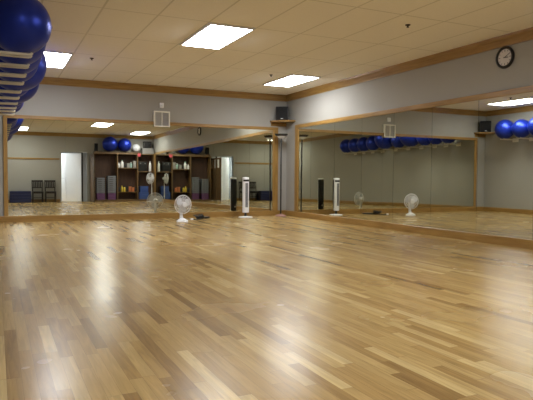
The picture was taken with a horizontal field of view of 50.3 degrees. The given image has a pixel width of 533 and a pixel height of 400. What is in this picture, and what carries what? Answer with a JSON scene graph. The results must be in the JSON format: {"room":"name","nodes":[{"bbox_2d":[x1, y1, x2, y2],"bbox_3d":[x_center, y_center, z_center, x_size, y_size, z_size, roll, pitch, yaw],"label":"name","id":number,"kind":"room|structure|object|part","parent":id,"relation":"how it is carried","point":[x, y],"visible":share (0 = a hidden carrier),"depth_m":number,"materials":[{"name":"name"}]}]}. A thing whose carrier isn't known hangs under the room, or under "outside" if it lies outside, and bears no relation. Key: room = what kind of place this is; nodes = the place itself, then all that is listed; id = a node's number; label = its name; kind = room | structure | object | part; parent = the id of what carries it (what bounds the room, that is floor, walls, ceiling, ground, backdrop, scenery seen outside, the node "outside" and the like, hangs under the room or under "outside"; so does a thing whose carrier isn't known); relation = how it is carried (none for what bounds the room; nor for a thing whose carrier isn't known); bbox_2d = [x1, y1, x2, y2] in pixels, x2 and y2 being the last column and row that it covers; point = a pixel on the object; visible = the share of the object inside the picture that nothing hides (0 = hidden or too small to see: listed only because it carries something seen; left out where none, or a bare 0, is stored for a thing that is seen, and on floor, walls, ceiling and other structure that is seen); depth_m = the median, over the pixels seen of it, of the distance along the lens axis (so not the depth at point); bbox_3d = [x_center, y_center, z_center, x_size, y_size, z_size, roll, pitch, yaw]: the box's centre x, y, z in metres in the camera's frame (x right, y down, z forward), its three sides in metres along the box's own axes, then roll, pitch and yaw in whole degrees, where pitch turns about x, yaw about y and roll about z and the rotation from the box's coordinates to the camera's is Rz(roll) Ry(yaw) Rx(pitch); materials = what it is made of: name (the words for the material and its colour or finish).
{"room":"fitness studio","nodes":[
{"label":"fitness studio","id":0,"kind":"room"},
{"bbox_2d":[0,84,38,102],"bbox_3d":[-3.910,-1.875,8.775,0.755,0.750,0.750,-1,3,-25],"label":"exercise ball","id":1,"kind":"object","parent":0,"point":[29,94],"visible":0.26,"depth_m":8.72,"materials":[{"name":"blue plastic"}]},
{"bbox_2d":[0,84,286,215],"bbox_3d":[-2.565,-1.063,12.657,6.714,2.950,0.120,-1,3,-25],"label":"wall","id":2,"kind":"structure","parent":0,"point":[49,100],"depth_m":12.50,"materials":[{"name":"beige paint"}]},
{"bbox_2d":[3,118,7,215],"bbox_3d":[-5.209,-0.655,11.322,0.075,1.961,0.045,-1,3,-25],"label":"trim","id":3,"kind":"structure","parent":2,"relation":"attached to","point":[5,155],"depth_m":11.30,"materials":[{"name":"brown wood"}]},
{"bbox_2d":[7,118,65,215],"bbox_3d":[-4.679,-0.662,11.582,1.105,1.961,0.015,-1,2,-25],"label":"mirror panel","id":4,"kind":"object","parent":2,"relation":"attached to","point":[36,148],"visible":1,"depth_m":11.57,"materials":[{"name":"clear glass"}]},
{"bbox_2d":[66,121,120,214],"bbox_3d":[-3.675,-0.675,12.060,1.120,1.961,0.015,-1,2,-25],"label":"mirror panel","id":5,"kind":"object","parent":2,"relation":"attached to","point":[92,148],"visible":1,"depth_m":12.05,"materials":[{"name":"clear glass"}]},
{"bbox_2d":[3,115,277,129],"bbox_3d":[-2.478,-1.705,12.578,6.110,0.070,0.045,-1,3,-25],"label":"trim","id":6,"kind":"structure","parent":2,"relation":"attached to","point":[4,116],"depth_m":12.31,"materials":[{"name":"brown wood"}]},
{"bbox_2d":[0,210,284,222],"bbox_3d":[-2.536,0.352,12.635,6.714,0.124,0.055,-1,3,-25],"label":"baseboard","id":7,"kind":"structure","parent":2,"relation":"attached to","point":[40,218],"depth_m":12.37,"materials":[{"name":"brown wood"}]},
{"bbox_2d":[120,123,169,213],"bbox_3d":[-2.669,-0.688,12.539,1.107,1.961,0.015,-1,2,-25],"label":"mirror panel","id":8,"kind":"object","parent":2,"relation":"attached to","point":[144,148],"visible":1,"depth_m":12.52,"materials":[{"name":"clear glass"}]},
{"bbox_2d":[153,111,169,126],"bbox_3d":[-2.333,-1.800,12.626,0.360,0.348,0.076,-1,3,-25],"label":"air vent","id":9,"kind":"object","parent":2,"relation":"in","point":[160,118],"visible":1,"depth_m":12.60,"materials":[{"name":"beige paint"}]},
{"bbox_2d":[39,77,285,101],"bbox_3d":[-2.515,-2.459,12.516,6.714,0.149,0.066,-1,3,-25],"label":"trim","id":10,"kind":"structure","parent":2,"relation":"attached to","point":[46,80],"depth_m":12.56,"materials":[{"name":"brown wood"}]},
{"bbox_2d":[170,125,223,212],"bbox_3d":[-1.591,-0.702,13.053,1.283,1.961,0.017,-1,2,-25],"label":"mirror panel","id":11,"kind":"object","parent":2,"relation":"attached to","point":[196,153],"visible":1,"depth_m":13.05,"materials":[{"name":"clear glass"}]},
{"bbox_2d":[223,128,272,211],"bbox_3d":[-0.433,-0.717,13.605,1.283,1.961,0.017,-1,2,-25],"label":"mirror panel","id":12,"kind":"object","parent":2,"relation":"attached to","point":[247,152],"visible":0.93,"depth_m":13.60,"materials":[{"name":"clear glass"}]},
{"bbox_2d":[272,130,277,209],"bbox_3d":[0.211,-0.724,13.904,0.137,1.961,0.045,-1,3,-25],"label":"trim","id":13,"kind":"structure","parent":2,"relation":"attached to","point":[275,138],"depth_m":13.88,"materials":[{"name":"brown wood"}]},
{"bbox_2d":[270,120,294,126],"bbox_3d":[0.388,-1.859,13.709,0.460,0.125,0.460,-1,3,-25],"label":"corner shelf","id":14,"kind":"object","parent":2,"relation":"attached to","point":[282,123],"visible":1,"depth_m":13.84,"materials":[{"name":"brown wood"}]},
{"bbox_2d":[276,106,288,119],"bbox_3d":[0.381,-2.088,13.728,0.300,0.330,0.241,1,2,5],"label":"loudspeaker","id":15,"kind":"object","parent":14,"relation":"on","point":[282,112],"visible":0.9,"depth_m":13.61,"materials":[{"name":"black plastic"}]},
{"bbox_2d":[0,215,532,399],"bbox_3d":[0.802,0.770,5.639,6.954,0.100,15.820,-1,3,-25],"label":"floor","id":16,"kind":"structure","parent":0,"point":[257,307],"depth_m":3.98,"materials":[{"name":"brown wood"}]},
{"bbox_2d":[174,195,190,221],"bbox_3d":[-1.731,0.176,11.748,0.286,0.559,0.286,1,2,8],"label":"desk fan","id":17,"kind":"object","parent":16,"relation":"on","point":[180,203],"visible":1,"depth_m":11.72,"materials":[{"name":"white plastic"}]},
{"bbox_2d":[191,214,204,219],"bbox_3d":[-1.537,0.372,12.507,0.215,0.117,0.404,2,3,27],"label":"extension cord","id":18,"kind":"object","parent":16,"relation":"on","point":[199,216],"visible":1,"depth_m":12.53,"materials":[{"name":"plastic"}]},
{"bbox_2d":[239,177,252,217],"bbox_3d":[-0.485,-0.064,13.182,0.334,0.938,0.334,-1,2,-21],"label":"tower fan","id":19,"kind":"object","parent":16,"relation":"on","point":[245,180],"visible":1,"depth_m":13.11,"materials":[{"name":"white plastic"}]},
{"bbox_2d":[245,183,247,206],"bbox_3d":[-0.459,-0.112,13.115,0.065,0.560,0.020,-1,3,-21],"label":"grille","id":20,"kind":"object","parent":19,"relation":"attached to","point":[246,184],"depth_m":13.10,"materials":[{"name":"grey plastic"}]},
{"bbox_2d":[275,134,287,216],"bbox_3d":[0.348,-0.596,13.646,0.316,1.975,0.316,-1,3,-25],"label":"floor lamp","id":21,"kind":"object","parent":16,"relation":"on","point":[281,136],"visible":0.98,"depth_m":13.62,"materials":[{"name":"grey metal"}]},
{"bbox_2d":[38,0,532,94],"bbox_3d":[0.323,-2.323,6.561,6.954,0.100,13.500,-1,3,-25],"label":"ceiling","id":22,"kind":"structure","parent":0,"point":[128,41],"depth_m":8.06,"materials":[{"name":"tile"}]},
{"bbox_2d":[44,50,72,67],"bbox_3d":[-3.750,-2.397,9.763,0.648,0.065,1.361,-1,3,-25],"label":"ceiling light","id":23,"kind":"object","parent":22,"relation":"attached to","point":[54,59],"visible":0.52,"depth_m":9.51,"materials":[{"name":"white plastic"}]},
{"bbox_2d":[179,22,254,49],"bbox_3d":[-0.737,-2.311,8.132,0.648,0.065,1.361,-1,3,-25],"label":"ceiling light","id":24,"kind":"object","parent":22,"relation":"attached to","point":[217,36],"visible":1,"depth_m":7.92,"materials":[{"name":"white plastic"}]},
{"bbox_2d":[263,74,320,86],"bbox_3d":[0.500,-2.451,11.787,0.648,0.065,1.361,-1,3,-25],"label":"ceiling light","id":25,"kind":"object","parent":22,"relation":"attached to","point":[291,80],"visible":1,"depth_m":11.55,"materials":[{"name":"white plastic"}]},
{"bbox_2d":[286,40,532,210],"bbox_3d":[3.398,-0.838,8.092,0.120,2.950,13.500,-1,3,-25],"label":"wall","id":26,"kind":"structure","parent":0,"point":[479,73],"depth_m":9.73,"materials":[{"name":"beige paint"}]},
{"bbox_2d":[294,128,298,211],"bbox_3d":[0.724,-0.715,13.517,0.045,1.981,0.145,-1,3,-25],"label":"trim","id":27,"kind":"structure","parent":26,"relation":"attached to","point":[296,129],"depth_m":13.49,"materials":[{"name":"brown wood"}]},
{"bbox_2d":[298,126,310,212],"bbox_3d":[0.884,-0.701,13.184,0.010,1.981,0.595,-1,3,-25],"label":"mirror panel","id":28,"kind":"object","parent":26,"relation":"attached to","point":[304,151],"visible":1,"depth_m":13.17,"materials":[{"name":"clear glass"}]},
{"bbox_2d":[310,122,334,215],"bbox_3d":[1.225,-0.669,12.468,0.010,1.981,0.991,-1,3,-25],"label":"mirror panel","id":29,"kind":"object","parent":26,"relation":"attached to","point":[323,135],"visible":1,"depth_m":12.44,"materials":[{"name":"clear glass"}]},
{"bbox_2d":[334,118,361,218],"bbox_3d":[1.652,-0.630,11.575,0.010,1.981,0.991,-1,3,-25],"label":"mirror panel","id":30,"kind":"object","parent":26,"relation":"attached to","point":[348,134],"visible":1,"depth_m":11.54,"materials":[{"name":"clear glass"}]},
{"bbox_2d":[361,113,393,222],"bbox_3d":[2.078,-0.591,10.681,0.010,1.981,0.991,-1,3,-25],"label":"mirror panel","id":31,"kind":"object","parent":26,"relation":"attached to","point":[377,131],"visible":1,"depth_m":10.65,"materials":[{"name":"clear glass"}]},
{"bbox_2d":[285,210,532,249],"bbox_3d":[3.321,0.576,8.087,0.055,0.124,13.205,-1,3,-25],"label":"baseboard","id":32,"kind":"structure","parent":26,"relation":"attached to","point":[476,237],"depth_m":9.40,"materials":[{"name":"brown wood"}]},
{"bbox_2d":[286,27,532,101],"bbox_3d":[3.323,-2.236,7.996,0.066,0.149,13.260,-1,3,-25],"label":"trim","id":33,"kind":"structure","parent":26,"relation":"attached to","point":[523,35],"depth_m":9.37,"materials":[{"name":"brown wood"}]},
{"bbox_2d":[392,107,432,227],"bbox_3d":[2.504,-0.552,9.787,0.010,1.981,0.991,-1,3,-25],"label":"mirror panel","id":34,"kind":"object","parent":26,"relation":"attached to","point":[412,161],"visible":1,"depth_m":9.76,"materials":[{"name":"clear glass"}]},
{"bbox_2d":[295,85,532,127],"bbox_3d":[3.347,-1.505,7.989,0.045,0.080,12.310,-1,3,-25],"label":"trim","id":35,"kind":"structure","parent":26,"relation":"attached to","point":[525,89],"depth_m":9.31,"materials":[{"name":"brown wood"}]},
{"bbox_2d":[430,100,478,232],"bbox_3d":[2.931,-0.513,8.893,0.010,1.981,0.991,-1,3,-25],"label":"mirror panel","id":36,"kind":"object","parent":26,"relation":"attached to","point":[454,164],"visible":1,"depth_m":8.86,"materials":[{"name":"clear glass"}]},
{"bbox_2d":[476,92,532,239],"bbox_3d":[3.357,-0.474,8.000,0.010,1.981,0.991,-1,3,-25],"label":"mirror panel","id":37,"kind":"object","parent":26,"relation":"attached to","point":[505,126],"visible":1,"depth_m":7.97,"materials":[{"name":"clear glass"}]},
{"bbox_2d":[496,46,514,68],"bbox_3d":[3.350,-2.005,7.974,0.042,0.310,0.310,-1,3,-25],"label":"wall clock","id":38,"kind":"object","parent":26,"relation":"attached to","point":[505,56],"visible":1,"depth_m":7.96,"materials":[{"name":"black plastic"}]},
{"bbox_3d":[-2.772,-0.760,5.153,0.120,2.950,13.500,-1,3,-25],"label":"wall","id":39,"kind":"structure","parent":0,"visible":0},
{"bbox_2d":[0,113,14,115],"bbox_3d":[-4.848,-1.551,10.260,0.541,0.110,0.200,-1,3,-25],"label":"bracket","id":40,"kind":"object","parent":39,"relation":"attached to","point":[9,114],"visible":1,"depth_m":10.27,"materials":[{"name":"beige paint"}]},
{"bbox_2d":[0,102,23,113],"bbox_3d":[-4.700,-1.835,10.318,0.545,0.540,0.540,-1,3,-25],"label":"exercise ball","id":41,"kind":"object","parent":40,"relation":"on","point":[18,109],"visible":0.2,"depth_m":10.32,"materials":[{"name":"blue plastic"}]},
{"bbox_2d":[0,110,15,112],"bbox_3d":[-4.612,-1.530,9.764,0.541,0.110,0.200,-1,3,-25],"label":"bracket","id":42,"kind":"object","parent":39,"relation":"attached to","point":[10,111],"visible":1,"depth_m":9.78,"materials":[{"name":"beige paint"}]},
{"bbox_2d":[0,103,22,109],"bbox_3d":[-4.464,-1.793,9.823,0.505,0.500,0.500,-1,3,-25],"label":"exercise ball","id":43,"kind":"object","parent":42,"relation":"on","point":[19,106],"visible":0.21,"depth_m":9.80,"materials":[{"name":"blue plastic"}]},
{"bbox_2d":[0,106,16,108],"bbox_3d":[-4.384,-1.509,9.286,0.541,0.110,0.200,-1,3,-25],"label":"bracket","id":44,"kind":"object","parent":39,"relation":"attached to","point":[0,106],"visible":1,"depth_m":9.31,"materials":[{"name":"beige paint"}]},
{"bbox_2d":[0,99,22,106],"bbox_3d":[-4.235,-1.793,9.344,0.545,0.540,0.540,-1,3,-25],"label":"exercise ball","id":45,"kind":"object","parent":44,"relation":"on","point":[18,104],"visible":0.22,"depth_m":9.29,"materials":[{"name":"blue plastic"}]},
{"bbox_2d":[0,102,17,104],"bbox_3d":[-4.104,-1.483,8.700,0.541,0.110,0.200,-1,3,-25],"label":"bracket","id":46,"kind":"object","parent":39,"relation":"attached to","point":[3,103],"visible":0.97,"depth_m":8.72,"materials":[{"name":"beige paint"}]},
{"bbox_3d":[-4.075,-1.492,8.647,0.533,0.036,0.026,-1,3,-25],"label":"rod","id":47,"kind":"part","parent":46,"relation":"part of","materials":[{"name":"beige paint"}]},
{"bbox_2d":[0,96,19,99],"bbox_3d":[-3.807,-1.456,8.077,0.541,0.110,0.200,-1,3,-25],"label":"bracket","id":48,"kind":"object","parent":39,"relation":"attached to","point":[1,97],"visible":1,"depth_m":8.11,"materials":[{"name":"beige paint"}]},
{"bbox_2d":[0,86,27,96],"bbox_3d":[-3.659,-1.745,8.135,0.555,0.550,0.550,-1,3,-25],"label":"exercise ball","id":49,"kind":"object","parent":48,"relation":"on","point":[2,88],"visible":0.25,"depth_m":8.06,"materials":[{"name":"blue plastic"}]},
{"bbox_2d":[0,89,21,93],"bbox_3d":[-3.510,-1.429,7.455,0.541,0.110,0.200,-1,3,-25],"label":"bracket","id":50,"kind":"object","parent":39,"relation":"attached to","point":[1,90],"visible":0.99,"depth_m":7.48,"materials":[{"name":"beige paint"}]},
{"bbox_2d":[0,80,23,85],"bbox_3d":[-3.179,-1.398,6.761,0.541,0.110,0.200,-1,3,-25],"label":"bracket","id":51,"kind":"object","parent":39,"relation":"attached to","point":[1,82],"visible":1,"depth_m":6.79,"materials":[{"name":"beige paint"}]},
{"bbox_3d":[-3.201,-1.411,6.816,0.533,0.036,0.026,-1,3,-25],"label":"rod","id":52,"kind":"part","parent":51,"relation":"part of","materials":[{"name":"beige paint"}]},
{"bbox_3d":[-3.150,-1.407,6.708,0.533,0.036,0.026,-1,3,-25],"label":"rod","id":53,"kind":"part","parent":51,"relation":"part of","materials":[{"name":"beige paint"}]},
{"bbox_2d":[0,66,37,81],"bbox_3d":[-3.031,-1.688,6.819,0.555,0.550,0.550,-1,3,-25],"label":"exercise ball","id":54,"kind":"object","parent":51,"relation":"on","point":[31,74],"visible":0.22,"depth_m":6.77,"materials":[{"name":"blue plastic"}]},
{"bbox_2d":[0,53,46,90],"bbox_3d":[-3.316,-1.820,7.530,0.755,0.750,0.750,-1,3,-25],"label":"exercise ball","id":55,"kind":"object","parent":51,"relation":"on","point":[39,75],"visible":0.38,"depth_m":7.46,"materials":[{"name":"blue plastic"}]},
{"bbox_2d":[0,72,26,77],"bbox_3d":[-2.921,-1.375,6.219,0.541,0.110,0.200,-1,3,-25],"label":"bracket","id":56,"kind":"object","parent":39,"relation":"attached to","point":[3,74],"visible":1,"depth_m":6.25,"materials":[{"name":"beige paint"}]},
{"bbox_3d":[-2.943,-1.388,6.275,0.533,0.036,0.026,-1,3,-25],"label":"rod","id":57,"kind":"part","parent":56,"relation":"part of","materials":[{"name":"beige paint"}]},
{"bbox_3d":[-2.892,-1.383,6.167,0.533,0.036,0.026,-1,3,-25],"label":"rod","id":58,"kind":"part","parent":56,"relation":"part of","materials":[{"name":"beige paint"}]},
{"bbox_2d":[0,56,41,73],"bbox_3d":[-2.773,-1.664,6.277,0.555,0.550,0.550,-1,3,-25],"label":"exercise ball","id":59,"kind":"object","parent":56,"relation":"on","point":[34,65],"visible":0.24,"depth_m":6.22,"materials":[{"name":"blue plastic"}]},
{"bbox_2d":[0,62,29,68],"bbox_3d":[-2.667,-1.351,5.687,0.541,0.110,0.200,-1,3,-25],"label":"bracket","id":60,"kind":"object","parent":39,"relation":"attached to","point":[7,65],"visible":1,"depth_m":5.73,"materials":[{"name":"beige paint"}]},
{"bbox_3d":[-2.689,-1.365,5.743,0.533,0.036,0.026,-1,3,-25],"label":"rod","id":61,"kind":"part","parent":60,"relation":"part of","materials":[{"name":"beige paint"}]},
{"bbox_2d":[0,45,45,63],"bbox_3d":[-2.519,-1.641,5.745,0.555,0.550,0.550,-1,3,-25],"label":"exercise ball","id":62,"kind":"object","parent":60,"relation":"on","point":[38,54],"visible":0.21,"depth_m":5.69,"materials":[{"name":"blue plastic"}]},
{"bbox_2d":[0,51,32,57],"bbox_3d":[-2.414,-1.328,5.155,0.541,0.110,0.200,-1,3,-25],"label":"bracket","id":63,"kind":"object","parent":39,"relation":"attached to","point":[2,53],"visible":1,"depth_m":5.20,"materials":[{"name":"beige paint"}]},
{"bbox_3d":[-2.436,-1.341,5.210,0.533,0.036,0.026,-1,3,-25],"label":"rod","id":64,"kind":"part","parent":63,"relation":"part of","materials":[{"name":"beige paint"}]},
{"bbox_2d":[0,0,51,52],"bbox_3d":[-2.265,-1.617,5.213,0.555,0.550,0.550,-1,3,-25],"label":"exercise ball","id":65,"kind":"object","parent":63,"relation":"on","point":[25,25],"visible":0.87,"depth_m":5.03,"materials":[{"name":"blue plastic"}]}
]}

